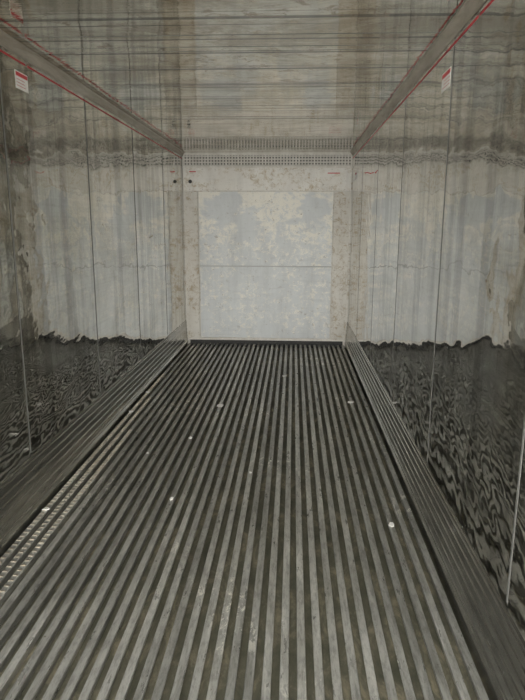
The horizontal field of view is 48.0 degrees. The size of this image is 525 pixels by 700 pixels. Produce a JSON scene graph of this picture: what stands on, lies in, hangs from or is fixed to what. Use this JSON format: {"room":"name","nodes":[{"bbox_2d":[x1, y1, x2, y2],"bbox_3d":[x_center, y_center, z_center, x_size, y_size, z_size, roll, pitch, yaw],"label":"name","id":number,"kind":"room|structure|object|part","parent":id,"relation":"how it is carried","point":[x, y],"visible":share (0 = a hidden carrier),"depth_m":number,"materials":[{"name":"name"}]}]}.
{"room":"refrigerated shipping container","nodes":[
{"label":"refrigerated shipping container","id":0,"kind":"room"},
{"bbox_2d":[0,45,185,483],"bbox_3d":[-1.323,-0.420,3.743,0.060,2.720,8.950,1,12,3],"label":"wall","id":1,"kind":"structure","parent":0,"point":[45,127],"depth_m":3.95,"materials":[{"name":"silver metal"}]},
{"bbox_2d":[15,69,28,93],"bbox_3d":[-1.305,-1.455,3.200,0.001,0.090,0.150,1,12,3],"label":"warning sticker","id":2,"kind":"object","parent":1,"relation":"attached to","point":[21,79],"visible":1,"depth_m":3.19,"materials":[{"name":"white paper"}]},
{"bbox_2d":[0,75,167,451],"bbox_3d":[-1.323,-0.475,3.155,0.004,2.170,7.512,1,12,3],"label":"strips","id":3,"kind":"object","parent":1,"relation":"attached to","point":[0,75],"visible":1,"depth_m":3.33,"materials":[{"name":"metal"}]},
{"bbox_2d":[0,49,181,158],"bbox_3d":[-1.286,-1.629,3.551,0.004,0.009,8.680,1,12,3],"label":"red line","id":4,"kind":"object","parent":1,"relation":"attached to","point":[0,49],"visible":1,"depth_m":3.97,"materials":[{"name":"paint"}]},
{"bbox_2d":[0,29,184,156],"bbox_3d":[-1.269,-1.662,3.454,0.042,0.052,8.887,1,12,3],"label":"trim","id":5,"kind":"structure","parent":1,"relation":"attached to","point":[7,41],"depth_m":3.85,"materials":[{"name":"metal"}]},
{"bbox_2d":[0,320,188,557],"bbox_3d":[-1.285,0.684,3.952,0.027,0.377,8.885,1,12,3],"label":"baseboard","id":6,"kind":"structure","parent":1,"relation":"attached to","point":[29,489],"depth_m":3.99,"materials":[{"name":"metal"}]},
{"bbox_2d":[0,0,465,151],"bbox_3d":[-0.170,-1.705,3.409,2.360,0.061,8.950,1,12,3],"label":"ceiling","id":7,"kind":"structure","parent":0,"point":[201,75],"depth_m":3.34,"materials":[{"name":"silver metal"}]},
{"bbox_2d":[0,343,488,699],"bbox_3d":[-0.181,0.859,3.923,2.150,0.056,8.850,1,12,3],"label":"floor","id":8,"kind":"structure","parent":0,"point":[12,669],"depth_m":2.98,"materials":[{"name":"metal"}]},
{"bbox_2d":[182,152,352,345],"bbox_3d":[0.054,-1.317,8.019,2.240,2.612,0.080,1,12,3],"label":"wall","id":9,"kind":"structure","parent":0,"point":[338,297],"depth_m":7.99,"materials":[{"name":"metal"}]},
{"bbox_3d":[-0.959,-1.138,8.091,0.176,2.000,0.022,1,12,3],"label":"post","id":10,"kind":"part","parent":9,"relation":"part of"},
{"bbox_2d":[200,266,330,338],"bbox_3d":[0.036,-0.653,8.145,1.790,0.987,0.016,1,12,3],"label":"panel","id":11,"kind":"object","parent":9,"relation":"attached to","point":[239,302],"visible":1,"depth_m":8.13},
{"bbox_2d":[200,265,330,266],"bbox_3d":[0.038,-1.144,8.042,1.790,0.040,0.011,1,12,3],"label":"joint","id":12,"kind":"object","parent":9,"relation":"attached to","point":[200,265],"visible":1,"depth_m":8.04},
{"bbox_2d":[199,192,332,265],"bbox_3d":[0.040,-1.625,7.937,1.790,0.976,0.018,1,12,3],"label":"panel","id":13,"kind":"object","parent":9,"relation":"attached to","point":[236,228],"visible":1,"depth_m":7.93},
{"bbox_2d":[190,339,342,347],"bbox_3d":[0.049,-0.086,8.268,2.132,0.100,0.007,1,12,3],"label":"air gap","id":14,"kind":"object","parent":9,"relation":"attached to","point":[247,342],"visible":0.86,"depth_m":8.26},
{"bbox_2d":[190,337,342,340],"bbox_3d":[0.049,-0.149,8.247,2.152,0.028,0.024,1,12,3],"label":"strip","id":15,"kind":"object","parent":9,"relation":"attached to","point":[200,338],"visible":1,"depth_m":8.24,"materials":[{"name":"metal"}]},
{"bbox_2d":[183,168,351,190],"bbox_3d":[0.057,-2.257,7.801,2.220,0.293,0.020,1,12,3],"label":"header","id":16,"kind":"object","parent":9,"relation":"attached to","point":[207,179],"visible":1,"depth_m":7.79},
{"bbox_2d":[183,155,351,165],"bbox_3d":[0.060,-2.485,7.737,2.218,0.144,0.006,1,12,3],"label":"air vent","id":17,"kind":"object","parent":9,"relation":"in","point":[186,156],"visible":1,"depth_m":7.73,"materials":[{"name":"metal"}]},
{"bbox_2d":[183,166,351,167],"bbox_3d":[0.057,-2.407,7.763,2.220,0.023,0.032,1,12,3],"label":"rail","id":18,"kind":"object","parent":9,"relation":"attached to","point":[183,166],"visible":1,"depth_m":7.75,"materials":[{"name":"metal"}]},
{"bbox_3d":[0.057,-2.571,7.729,2.220,0.033,0.032,1,12,3],"label":"rail","id":19,"kind":"part","parent":9,"relation":"part of","materials":[{"name":"metal"}]},
{"bbox_3d":[1.049,-1.109,7.991,0.205,2.000,0.022,1,12,3],"label":"post","id":20,"kind":"part","parent":9,"relation":"part of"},
{"bbox_2d":[347,0,524,642],"bbox_3d":[0.974,-0.388,3.628,0.060,2.720,8.950,1,12,3],"label":"wall","id":21,"kind":"structure","parent":0,"point":[477,401],"depth_m":2.65,"materials":[{"name":"silver metal"}]},
{"bbox_2d":[350,0,486,155],"bbox_3d":[0.926,-1.631,3.345,0.042,0.052,8.887,1,12,3],"label":"trim","id":22,"kind":"structure","parent":21,"relation":"attached to","point":[469,8],"depth_m":3.26,"materials":[{"name":"metal"}]},
{"bbox_2d":[353,0,493,157],"bbox_3d":[0.951,-1.598,3.439,0.004,0.009,8.680,1,12,3],"label":"red line","id":23,"kind":"object","parent":21,"relation":"attached to","point":[491,1],"visible":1,"depth_m":3.08,"materials":[{"name":"paint"}]},
{"bbox_2d":[344,322,524,699],"bbox_3d":[0.925,0.715,3.841,0.027,0.377,8.885,1,12,3],"label":"baseboard","id":24,"kind":"structure","parent":21,"relation":"attached to","point":[496,647],"depth_m":2.66,"materials":[{"name":"metal"}]},
{"bbox_2d":[357,38,524,602],"bbox_3d":[0.916,-0.443,3.043,0.004,2.170,7.512,1,12,3],"label":"strips","id":25,"kind":"object","parent":21,"relation":"attached to","point":[454,38],"visible":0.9,"depth_m":2.94,"materials":[{"name":"metal"}]},
{"bbox_2d":[441,67,450,92],"bbox_3d":[0.923,-1.358,2.970,0.001,0.090,0.170,1,12,3],"label":"warning sticker","id":26,"kind":"object","parent":21,"relation":"attached to","point":[446,76],"visible":1,"depth_m":2.96,"materials":[{"name":"white paper"}]}
]}

